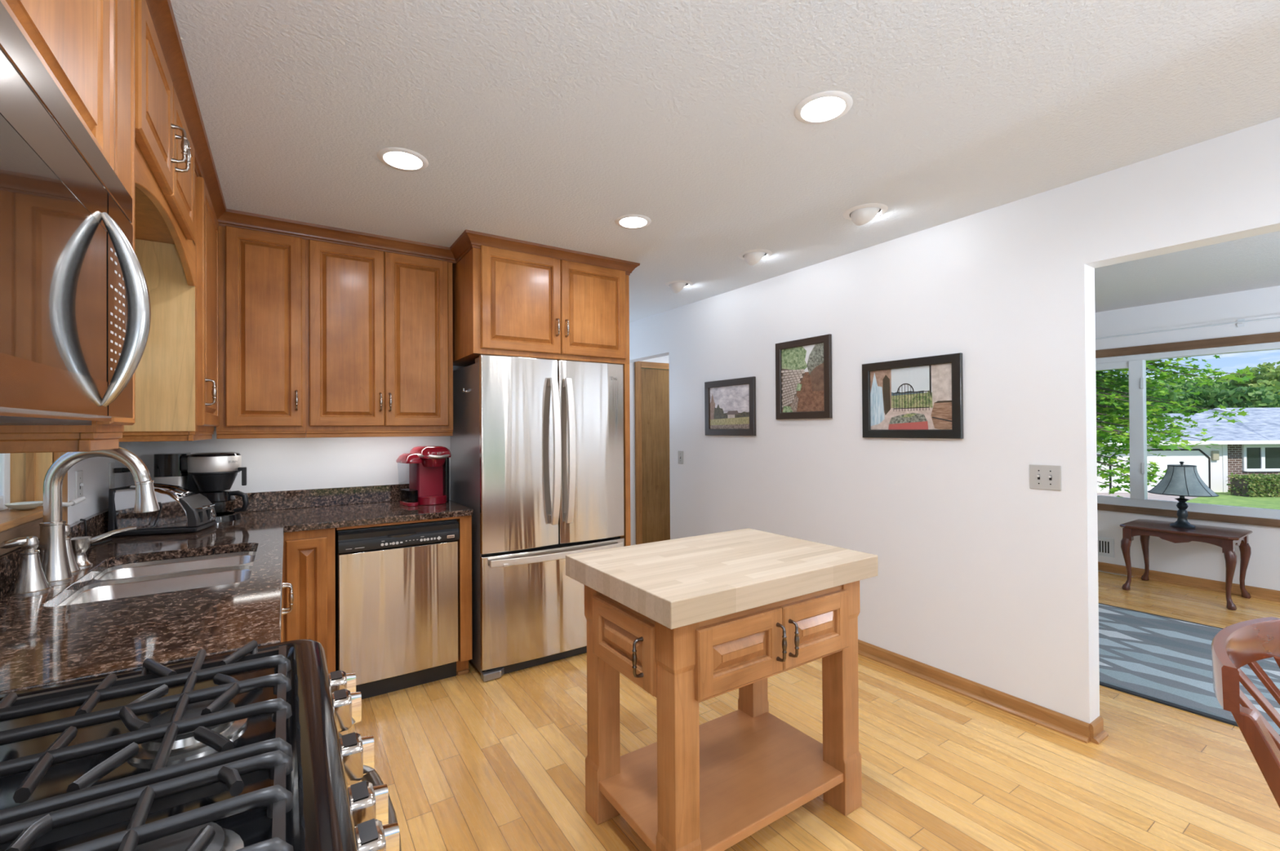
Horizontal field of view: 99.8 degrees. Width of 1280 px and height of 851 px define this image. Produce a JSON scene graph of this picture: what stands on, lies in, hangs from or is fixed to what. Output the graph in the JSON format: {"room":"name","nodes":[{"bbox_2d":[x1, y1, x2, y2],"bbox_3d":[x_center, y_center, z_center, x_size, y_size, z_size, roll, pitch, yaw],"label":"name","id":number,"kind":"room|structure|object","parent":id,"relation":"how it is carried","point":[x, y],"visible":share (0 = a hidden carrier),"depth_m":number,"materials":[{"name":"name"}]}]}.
{"room":"kitchen","nodes":[
{"label":"kitchen","id":0,"kind":"room"},
{"bbox_2d":[66,441,128,524],"bbox_3d":[-0.724,0.151,-0.253,0.152,2.474,6.973,0,0,-33],"label":"wall","id":1,"kind":"structure","parent":0,"point":[95,469],"depth_m":2.22,"materials":[{"name":"white paint"}]},
{"bbox_2d":[0,452,85,555],"bbox_3d":[-1.825,-0.134,1.496,0.192,0.980,0.984,0,0,-33],"label":"window","id":2,"kind":"structure","parent":1,"relation":"in","point":[22,475],"depth_m":1.78,"materials":[{"name":"brown wood"}]},
{"bbox_2d":[3,501,43,510],"bbox_3d":[-1.965,0.257,1.723,0.090,0.020,0.090,0,0,-33],"label":"dish","id":3,"kind":"object","parent":2,"relation":"on","point":[20,505],"visible":0.95,"depth_m":1.71,"materials":[{"name":"grey ceramic"}]},
{"bbox_2d":[0,508,109,596],"bbox_3d":[-1.929,0.413,1.747,0.020,0.104,2.300,0,0,-33],"label":"backsplash","id":4,"kind":"structure","parent":1,"relation":"attached to","point":[97,523],"depth_m":1.57,"materials":[{"name":"brown stone"}]},
{"bbox_2d":[0,0,110,164],"bbox_3d":[-0.957,-0.744,0.601,0.387,0.602,0.752,0,0,-33],"label":"upper cabinet","id":5,"kind":"object","parent":1,"relation":"attached to","point":[70,38],"visible":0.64,"depth_m":0.86,"materials":[{"name":"brown wood"}]},
{"bbox_2d":[0,0,151,425],"bbox_3d":[-0.919,-0.215,0.624,0.476,0.451,0.747,0,0,-33],"label":"microwave","id":6,"kind":"object","parent":5,"relation":"attached to","point":[75,307],"visible":1,"depth_m":0.70,"materials":[{"name":"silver metal"}]},
{"bbox_2d":[0,0,135,453],"bbox_3d":[-1.219,-0.495,1.002,0.387,1.091,0.206,0,0,-33],"label":"upper cabinet","id":7,"kind":"object","parent":1,"relation":"attached to","point":[99,436],"visible":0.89,"depth_m":1.06,"materials":[{"name":"brown wood"}]},
{"bbox_2d":[75,470,84,498],"bbox_3d":[-2.140,0.232,2.062,0.016,0.118,0.075,0,0,-33],"label":"light switch","id":8,"kind":"object","parent":1,"relation":"attached to","point":[79,484],"visible":0.81,"depth_m":2.05,"materials":[{"name":"white plastic"}]},
{"bbox_2d":[108,462,115,488],"bbox_3d":[-2.396,0.226,2.445,0.008,0.118,0.075,0,0,-33],"label":"wall outlet","id":9,"kind":"object","parent":1,"relation":"attached to","point":[111,465],"visible":1,"depth_m":2.43,"materials":[{"name":"white plastic"}]},
{"bbox_2d":[134,0,195,286],"bbox_3d":[-1.567,-0.789,1.566,0.424,0.492,1.110,0,0,-33],"label":"upper cabinet","id":10,"kind":"object","parent":1,"relation":"attached to","point":[165,175],"visible":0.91,"depth_m":1.51,"materials":[{"name":"brown wood"}]},
{"bbox_2d":[118,175,218,442],"bbox_3d":[-2.042,-0.482,2.295,0.418,1.091,0.636,0,0,-33],"label":"upper cabinet","id":11,"kind":"object","parent":1,"relation":"attached to","point":[177,371],"visible":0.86,"depth_m":2.08,"materials":[{"name":"brown wood"}]},
{"bbox_2d":[128,365,466,500],"bbox_3d":[-1.592,0.179,3.416,2.720,2.474,0.117,0,0,-33],"label":"wall","id":12,"kind":"structure","parent":0,"point":[272,464],"depth_m":3.13,"materials":[{"name":"white paint"}]},
{"bbox_2d":[216,225,306,439],"bbox_3d":[-1.996,-0.479,2.856,0.374,1.091,0.368,0,0,-33],"label":"upper cabinet","id":13,"kind":"object","parent":12,"relation":"attached to","point":[262,364],"visible":1,"depth_m":2.73,"materials":[{"name":"brown wood"}]},
{"bbox_2d":[225,484,408,512],"bbox_3d":[-1.913,0.421,3.120,1.513,0.104,0.020,0,0,-33],"label":"backsplash","id":14,"kind":"structure","parent":12,"relation":"attached to","point":[298,499],"depth_m":3.13,"materials":[{"name":"brown stone"}]},
{"bbox_2d":[305,239,453,438],"bbox_3d":[-1.522,-0.480,3.167,0.758,1.091,0.368,0,0,-33],"label":"upper cabinet","id":15,"kind":"object","parent":12,"relation":"attached to","point":[379,324],"visible":1,"depth_m":3.02,"materials":[{"name":"brown wood"}]},
{"bbox_2d":[145,0,639,275],"bbox_3d":[-0.463,-1.035,2.207,2.245,0.074,3.140,0,0,-33],"label":"trim","id":16,"kind":"structure","parent":12,"relation":"attached to","point":[161,11],"depth_m":2.77,"materials":[{"name":"brown wood"}]},
{"bbox_2d":[629,355,669,545],"bbox_3d":[0.721,0.180,5.893,1.535,2.474,1.170,0,0,-33],"label":"wall","id":17,"kind":"structure","parent":0,"point":[664,359],"depth_m":5.95,"materials":[{"name":"white paint"}]},
{"bbox_2d":[634,361,670,544],"bbox_3d":[0.375,0.354,6.184,0.965,2.135,0.155,0,0,-33],"label":"door","id":18,"kind":"structure","parent":17,"relation":"in","point":[651,385],"depth_m":6.08,"materials":[{"name":"brown wood"}]},
{"bbox_2d":[170,0,1279,323],"bbox_3d":[1.696,-1.143,2.726,7.470,0.120,9.520,0,0,-33],"label":"ceiling","id":19,"kind":"structure","parent":0,"point":[548,122],"depth_m":1.87,"materials":[{"name":"white paint"}]},
{"bbox_2d":[377,147,428,171],"bbox_3d":[-0.953,-1.066,2.167,0.190,0.006,0.190,0,0,-33],"label":"recessed light","id":20,"kind":"object","parent":19,"relation":"in","point":[398,158],"visible":1,"depth_m":2.16,"materials":[{"name":"white"}]},
{"bbox_2d":[615,214,651,229],"bbox_3d":[-0.036,-1.068,2.830,0.190,0.006,0.190,0,0,-33],"label":"recessed light","id":21,"kind":"object","parent":19,"relation":"in","point":[628,221],"visible":1,"depth_m":2.82,"materials":[{"name":"white"}]},
{"bbox_2d":[665,280,693,293],"bbox_3d":[0.295,-1.065,4.066,0.212,0.137,0.212,0,0,-33],"label":"spotlight","id":22,"kind":"object","parent":19,"relation":"attached to","point":[676,286],"visible":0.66,"depth_m":4.01,"materials":[{"name":"white"}]},
{"bbox_2d":[737,248,772,266],"bbox_3d":[0.723,-1.072,3.384,0.212,0.137,0.212,0,0,-33],"label":"spotlight","id":23,"kind":"object","parent":19,"relation":"attached to","point":[751,257],"visible":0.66,"depth_m":3.33,"materials":[{"name":"white metal"}]},
{"bbox_2d":[794,90,853,124],"bbox_3d":[0.623,-1.079,1.837,0.190,0.006,0.190,0,0,-33],"label":"recessed light","id":24,"kind":"object","parent":19,"relation":"in","point":[825,107],"visible":1,"depth_m":1.83,"materials":[{"name":"white"}]},
{"bbox_2d":[842,203,888,226],"bbox_3d":[1.138,-1.079,2.724,0.212,0.137,0.212,0,0,-33],"label":"spotlight","id":25,"kind":"object","parent":19,"relation":"attached to","point":[861,215],"visible":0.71,"depth_m":2.67,"materials":[{"name":"white metal"}]},
{"bbox_2d":[339,571,1279,850],"bbox_3d":[1.713,1.451,2.709,7.470,0.120,9.520,0,0,-33],"label":"floor","id":26,"kind":"structure","parent":0,"point":[465,762],"depth_m":2.20,"materials":[{"name":"brown wood"}]},
{"bbox_2d":[0,639,401,850],"bbox_3d":[-0.744,0.906,0.686,0.800,0.976,0.754,0,0,-33],"label":"gas range","id":27,"kind":"object","parent":26,"relation":"on","point":[243,749],"visible":1,"depth_m":0.72,"materials":[{"name":"black metal"}]},
{"bbox_2d":[338,733,401,850],"bbox_3d":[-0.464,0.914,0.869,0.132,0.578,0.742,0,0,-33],"label":"control knobs","id":28,"kind":"object","parent":27,"relation":"in","point":[372,777],"depth_m":0.96,"materials":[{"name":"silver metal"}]},
{"bbox_2d":[280,575,293,642],"bbox_3d":[-1.467,0.950,1.669,0.668,0.909,1.660,0,0,-33],"label":"base cabinet","id":29,"kind":"object","parent":26,"relation":"on","point":[289,585],"visible":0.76,"depth_m":2.00,"materials":[{"name":"brown wood"}]},
{"bbox_2d":[0,499,473,694],"bbox_3d":[-1.296,0.480,2.161,1.533,0.032,2.300,0,0,-33],"label":"countertop","id":30,"kind":"structure","parent":29,"relation":"on","point":[43,643],"depth_m":1.33,"materials":[{"name":"brown stone"}]},
{"bbox_2d":[0,447,159,596],"bbox_3d":[-1.670,0.260,1.650,0.314,0.406,0.304,0,0,-33],"label":"faucet","id":31,"kind":"object","parent":30,"relation":"on","point":[55,562],"visible":0.97,"depth_m":1.59,"materials":[{"name":"silver metal"}]},
{"bbox_2d":[80,519,111,546],"bbox_3d":[-2.134,0.411,2.110,0.030,0.113,0.173,0,0,-20],"label":"power cord","id":32,"kind":"object","parent":30,"relation":"on","point":[82,520],"visible":0.86,"depth_m":2.04,"materials":[{"name":"black plastic"}]},
{"bbox_2d":[71,526,136,568],"bbox_3d":[-1.804,0.406,1.803,0.174,0.118,0.068,0,0,-33],"label":"handle","id":33,"kind":"object","parent":30,"relation":"on","point":[80,545],"visible":0.67,"depth_m":1.77,"materials":[{"name":"silver metal"}]},
{"bbox_2d":[114,467,130,473],"bbox_3d":[-2.332,0.330,2.462,0.118,0.273,0.056,0,0,-21],"label":"power cord","id":34,"kind":"object","parent":30,"relation":"on","point":[117,470],"visible":0.31,"depth_m":2.46,"materials":[{"name":"black plastic"}]},
{"bbox_2d":[57,551,256,606],"bbox_3d":[-1.518,0.583,1.752,0.500,0.176,0.745,0,0,-33],"label":"sink","id":35,"kind":"object","parent":30,"relation":"in","point":[153,577],"visible":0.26,"depth_m":1.86,"materials":[{"name":"silver metal"}]},
{"bbox_2d":[107,483,216,536],"bbox_3d":[-2.106,0.361,2.399,0.330,0.210,0.196,0,0,-17],"label":"toaster","id":36,"kind":"object","parent":30,"relation":"on","point":[181,510],"visible":0.87,"depth_m":2.32,"materials":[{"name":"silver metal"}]},
{"bbox_2d":[153,452,248,523],"bbox_3d":[-2.182,0.304,2.696,0.378,0.338,0.298,0,0,-33],"label":"coffee maker","id":37,"kind":"object","parent":30,"relation":"on","point":[211,475],"visible":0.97,"depth_m":2.62,"materials":[{"name":"black plastic"}]},
{"bbox_2d":[395,445,452,506],"bbox_3d":[-1.296,0.298,3.248,0.281,0.345,0.278,-1,-1,45],"label":"coffee machine","id":38,"kind":"object","parent":30,"relation":"on","point":[428,465],"visible":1,"depth_m":3.21,"materials":[{"name":"red plastic"}]},
{"bbox_2d":[417,494,447,505],"bbox_3d":[-1.279,0.447,3.278,0.220,0.048,0.180,-1,-1,45],"label":"drip tray","id":39,"kind":"object","parent":38,"relation":"on","point":[423,500],"depth_m":3.19,"materials":[{"name":"red plastic"}]},
{"bbox_2d":[283,528,335,673],"bbox_3d":[-2.010,0.960,2.667,0.838,0.909,0.622,0,0,-33],"label":"base cabinet","id":40,"kind":"object","parent":26,"relation":"on","point":[308,556],"visible":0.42,"depth_m":2.59,"materials":[{"name":"brown wood"}]},
{"bbox_2d":[335,519,459,699],"bbox_3d":[-1.398,0.971,3.053,0.590,0.885,0.602,0,0,-33],"label":"dishwasher","id":41,"kind":"object","parent":26,"relation":"on","point":[397,628],"visible":0.96,"depth_m":2.81,"materials":[{"name":"silver metal"}]},
{"bbox_2d":[336,515,471,675],"bbox_3d":[-1.383,0.959,3.091,0.661,0.909,0.600,0,0,-33],"label":"base cabinet","id":42,"kind":"object","parent":26,"relation":"on","point":[464,543],"visible":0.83,"depth_m":3.00,"materials":[{"name":"brown wood"}]},
{"bbox_2d":[450,355,624,682],"bbox_3d":[-0.649,0.509,3.459,0.918,1.796,0.783,0,0,-33],"label":"refrigerator","id":43,"kind":"object","parent":26,"relation":"on","point":[537,444],"visible":0.9,"depth_m":3.13,"materials":[{"name":"grey metal"}]},
{"bbox_2d":[452,244,631,546],"bbox_3d":[-0.657,0.191,3.523,1.025,2.440,0.713,0,0,-33],"label":"tall cabinet","id":44,"kind":"object","parent":26,"relation":"on","point":[508,303],"visible":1,"depth_m":3.24,"materials":[{"name":"brown wood"}]},
{"bbox_2d":[565,528,878,850],"bbox_3d":[0.300,0.939,1.988,0.962,0.914,0.685,0,0,-33],"label":"kitchen island","id":45,"kind":"object","parent":26,"relation":"on","point":[693,620],"visible":1,"depth_m":1.82,"materials":[{"name":"brown wood"}]},
{"bbox_2d":[599,709,843,850],"bbox_3d":[0.305,1.261,1.967,0.838,0.032,0.532,0,0,-33],"label":"shelf","id":46,"kind":"object","parent":45,"relation":"attached to","point":[756,769],"depth_m":1.90,"materials":[{"name":"brown wood"}]},
{"bbox_2d":[1097,570,1133,577],"bbox_3d":[4.419,1.382,5.039,0.017,0.008,0.290,0,0,-33],"label":"lamp cord","id":47,"kind":"object","parent":26,"relation":"on","point":[1098,571],"visible":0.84,"depth_m":5.03,"materials":[{"name":"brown plastic"}]},
{"bbox_2d":[1120,519,1252,610],"bbox_3d":[4.479,1.113,4.436,0.558,0.549,0.690,0,0,-33],"label":"console table","id":48,"kind":"object","parent":26,"relation":"on","point":[1225,538],"visible":0.99,"depth_m":4.31,"materials":[{"name":"brown wood"}]},
{"bbox_2d":[1147,461,1219,528],"bbox_3d":[4.482,0.568,4.455,0.419,0.542,0.419,0,0,-33],"label":"table lamp","id":49,"kind":"object","parent":48,"relation":"on","point":[1181,481],"visible":1,"depth_m":4.39,"materials":[{"name":"grey fabric"}]},
{"bbox_2d":[1098,603,1279,736],"bbox_3d":[3.482,1.375,2.865,1.660,0.010,4.660,0,0,-35],"label":"area rug","id":50,"kind":"object","parent":26,"relation":"on","point":[1164,660],"visible":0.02,"depth_m":3.12,"materials":[{"name":"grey fabric"}]},
{"bbox_2d":[1211,617,1279,808],"bbox_3d":[1.501,0.928,0.998,0.490,0.908,0.590,0,0,-33],"label":"dining chair","id":51,"kind":"object","parent":26,"relation":"on","point":[1238,645],"visible":1,"depth_m":1.16,"materials":[{"name":"brown wood"}]},
{"bbox_2d":[629,117,1279,724],"bbox_3d":[1.774,0.154,2.775,0.120,2.474,9.300,0,0,-33],"label":"wall","id":52,"kind":"structure","parent":0,"point":[987,578],"depth_m":2.78,"materials":[{"name":"white paint"}]},
{"bbox_2d":[677,451,683,464],"bbox_3d":[0.359,0.285,4.811,0.016,0.115,0.075,0,0,-33],"label":"light switch","id":53,"kind":"object","parent":52,"relation":"attached to","point":[680,453],"visible":1,"depth_m":4.80,"materials":[{"name":"grey plastic"}]},
{"bbox_2d":[704,376,755,435],"bbox_3d":[0.705,-0.143,4.275,0.023,0.444,0.568,0,0,-33],"label":"framed picture","id":54,"kind":"object","parent":52,"relation":"attached to","point":[730,405],"visible":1,"depth_m":4.26,"materials":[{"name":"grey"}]},
{"bbox_2d":[710,384,749,429],"bbox_3d":[0.710,-0.143,4.278,0.006,0.344,0.468,0,0,-33],"label":"photograph","id":55,"kind":"object","parent":54,"relation":"attached to","point":[729,403],"depth_m":4.27,"materials":[{"name":"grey paper"}]},
{"bbox_2d":[775,333,832,419],"bbox_3d":[1.103,-0.316,3.666,0.023,0.542,0.462,0,0,-33],"label":"framed picture","id":56,"kind":"object","parent":52,"relation":"attached to","point":[803,366],"visible":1,"depth_m":3.65,"materials":[{"name":"brown"}]},
{"bbox_2d":[781,342,824,413],"bbox_3d":[1.107,-0.316,3.668,0.011,0.450,0.370,0,0,-33],"label":"photograph","id":57,"kind":"object","parent":56,"relation":"attached to","point":[802,364],"depth_m":3.66,"materials":[{"name":"multicoloured paper"}]},
{"bbox_2d":[862,352,963,439],"bbox_3d":[1.515,-0.152,3.039,0.023,0.446,0.575,0,0,-33],"label":"framed picture","id":58,"kind":"object","parent":52,"relation":"attached to","point":[919,397],"visible":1,"depth_m":3.01,"materials":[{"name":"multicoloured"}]},
{"bbox_2d":[870,363,951,430],"bbox_3d":[1.519,-0.152,3.042,0.009,0.354,0.483,0,0,-33],"label":"photograph","id":59,"kind":"object","parent":58,"relation":"attached to","point":[908,396],"depth_m":3.02,"materials":[{"name":"multicoloured paper"}]},
{"bbox_2d":[857,640,1089,743],"bbox_3d":[1.114,1.362,3.650,0.030,0.078,3.092,0,0,-33],"label":"baseboard","id":60,"kind":"structure","parent":52,"relation":"attached to","point":[1072,727],"depth_m":2.71,"materials":[{"name":"brown wood"}]},
{"bbox_2d":[1029,464,1061,490],"bbox_3d":[1.875,0.240,2.498,0.016,0.114,0.125,0,0,-33],"label":"light switch","id":61,"kind":"object","parent":52,"relation":"attached to","point":[1041,477],"visible":1,"depth_m":2.50,"materials":[{"name":"grey plastic"}]},
{"bbox_2d":[1089,715,1108,745],"bbox_3d":[2.033,1.348,2.385,0.120,0.078,0.030,0,0,-33],"label":"baseboard","id":62,"kind":"object","parent":52,"relation":"attached to","point":[1097,734],"visible":1,"depth_m":2.38,"materials":[{"name":"brown wood"}]},
{"bbox_2d":[1094,285,1279,591],"bbox_3d":[5.322,0.138,3.875,0.150,2.474,7.250,0,0,-33],"label":"wall","id":63,"kind":"structure","parent":0,"point":[1196,559],"depth_m":4.61,"materials":[{"name":"white paint"}]},
{"bbox_2d":[1097,537,1114,558],"bbox_3d":[4.399,1.154,5.142,0.009,0.180,0.200,0,0,-33],"label":"air vent","id":64,"kind":"object","parent":63,"relation":"in","point":[1105,545],"visible":0.59,"depth_m":5.10,"materials":[{"name":"white plastic"}]},
{"bbox_2d":[1095,332,1279,528],"bbox_3d":[4.969,0.034,4.332,0.120,1.527,3.760,0,0,-33],"label":"window","id":65,"kind":"structure","parent":63,"relation":"in","point":[1136,364],"depth_m":4.86,"materials":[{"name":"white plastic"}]},
{"bbox_2d":[1095,316,1279,339],"bbox_3d":[4.938,-0.835,4.261,0.066,0.060,4.300,0,0,-33],"label":"curtain rod","id":66,"kind":"object","parent":63,"relation":"attached to","point":[1241,322],"visible":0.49,"depth_m":4.50,"materials":[{"name":"white plastic"}]},
{"bbox_2d":[1097,561,1279,602],"bbox_3d":[5.290,1.332,3.764,0.030,0.085,7.120,0,0,-33],"label":"baseboard","id":67,"kind":"structure","parent":63,"relation":"attached to","point":[1272,595],"depth_m":4.61,"materials":[{"name":"brown wood"}]},
{"label":"outside","id":68,"kind":"structure","parent":0,"visible":0},
{"bbox_2d":[1186,492,1279,510],"bbox_3d":[11.919,3.344,13.753,155.000,0.200,150.000,0,0,-33],"label":"ground","id":69,"kind":"structure","parent":68,"point":[1224,498],"depth_m":22.88,"materials":[{"name":"green plant"}]},
{"bbox_2d":[1096,376,1157,408],"bbox_3d":[44.486,-0.719,49.859,6.502,7.976,6.004,0,0,-31],"label":"broadleaf tree","id":70,"kind":"object","parent":69,"relation":"on","point":[1113,377],"visible":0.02,"depth_m":49.81,"materials":[{"name":"green plant"}]},
{"bbox_2d":[1101,382,1186,413],"bbox_3d":[41.021,-0.143,43.812,6.251,6.798,5.618,0,0,-33],"label":"broadleaf tree","id":71,"kind":"object","parent":69,"relation":"on","point":[1174,397],"visible":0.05,"depth_m":41.73,"materials":[{"name":"green plant"}]},
{"bbox_2d":[1149,376,1186,386],"bbox_3d":[55.604,-1.049,56.440,6.121,8.575,6.471,0,0,-33],"label":"broadleaf tree","id":72,"kind":"object","parent":69,"relation":"on","point":[1168,380],"visible":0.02,"depth_m":56.08,"materials":[{"name":"green plant"}]},
{"bbox_2d":[1095,354,1262,497],"bbox_3d":[9.408,0.125,11.625,5.350,6.253,3.815,0,0,-3],"label":"maple tree","id":73,"kind":"object","parent":69,"relation":"on","point":[1104,432],"visible":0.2,"depth_m":10.85,"materials":[{"name":"green plant"}]},
{"bbox_2d":[1096,408,1279,493],"bbox_3d":[31.247,1.122,30.283,26.800,4.200,9.680,0,0,0],"label":"house","id":74,"kind":"structure","parent":69,"relation":"on","point":[1251,446],"depth_m":26.04,"materials":[{"name":"white"}]},
{"bbox_2d":[1211,450,1219,460],"bbox_3d":[27.679,1.443,25.931,0.300,0.450,0.120,0,0,0],"label":"porch light","id":75,"kind":"object","parent":74,"relation":"attached to","point":[1215,454],"depth_m":25.87,"materials":[{"name":"beige glass"}]},
{"bbox_2d":[1176,377,1241,413],"bbox_3d":[52.034,-0.664,49.916,6.541,7.771,6.575,0,0,-33],"label":"broadleaf tree","id":76,"kind":"object","parent":69,"relation":"on","point":[1185,387],"visible":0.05,"depth_m":49.30,"materials":[{"name":"green plant"}]},
{"bbox_2d":[1220,372,1233,387],"bbox_3d":[62.645,-1.212,56.397,6.571,8.809,6.447,0,0,-33],"label":"broadleaf tree","id":77,"kind":"object","parent":69,"relation":"on","point":[1233,372],"visible":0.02,"depth_m":56.33,"materials":[{"name":"green plant"}]},
{"bbox_2d":[1181,386,1279,413],"bbox_3d":[48.032,0.009,43.456,6.420,6.401,6.081,0,0,-33],"label":"broadleaf tree","id":78,"kind":"object","parent":69,"relation":"on","point":[1262,397],"visible":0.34,"depth_m":42.48,"materials":[{"name":"green plant"}]},
{"bbox_2d":[1226,472,1266,497],"bbox_3d":[27.522,2.701,24.495,0.850,1.092,1.140,0,0,0],"label":"clipped hedge","id":79,"kind":"object","parent":69,"relation":"on","point":[1246,486],"visible":1,"depth_m":24.29,"materials":[{"name":"green plant"}]},
{"bbox_2d":[1229,360,1279,404],"bbox_3d":[58.728,-1.389,49.771,6.334,9.131,6.378,0,0,-33],"label":"broadleaf tree","id":80,"kind":"object","parent":69,"relation":"on","point":[1270,376],"visible":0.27,"depth_m":49.95,"materials":[{"name":"green plant"}]},
{"bbox_2d":[1248,472,1279,497],"bbox_3d":[30.680,2.693,24.505,5.644,1.083,1.169,0,0,0],"label":"clipped hedge","id":81,"kind":"object","parent":69,"relation":"on","point":[1272,484],"visible":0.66,"depth_m":24.14,"materials":[{"name":"green plant"}]},
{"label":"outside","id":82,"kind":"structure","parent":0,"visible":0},
{"bbox_2d":[1097,492,1198,502],"bbox_3d":[20.960,3.223,21.381,13.400,0.020,9.200,0,0,0],"label":"driveway","id":83,"kind":"structure","parent":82,"point":[1150,496],"depth_m":24.41,"materials":[{"name":"concrete"}]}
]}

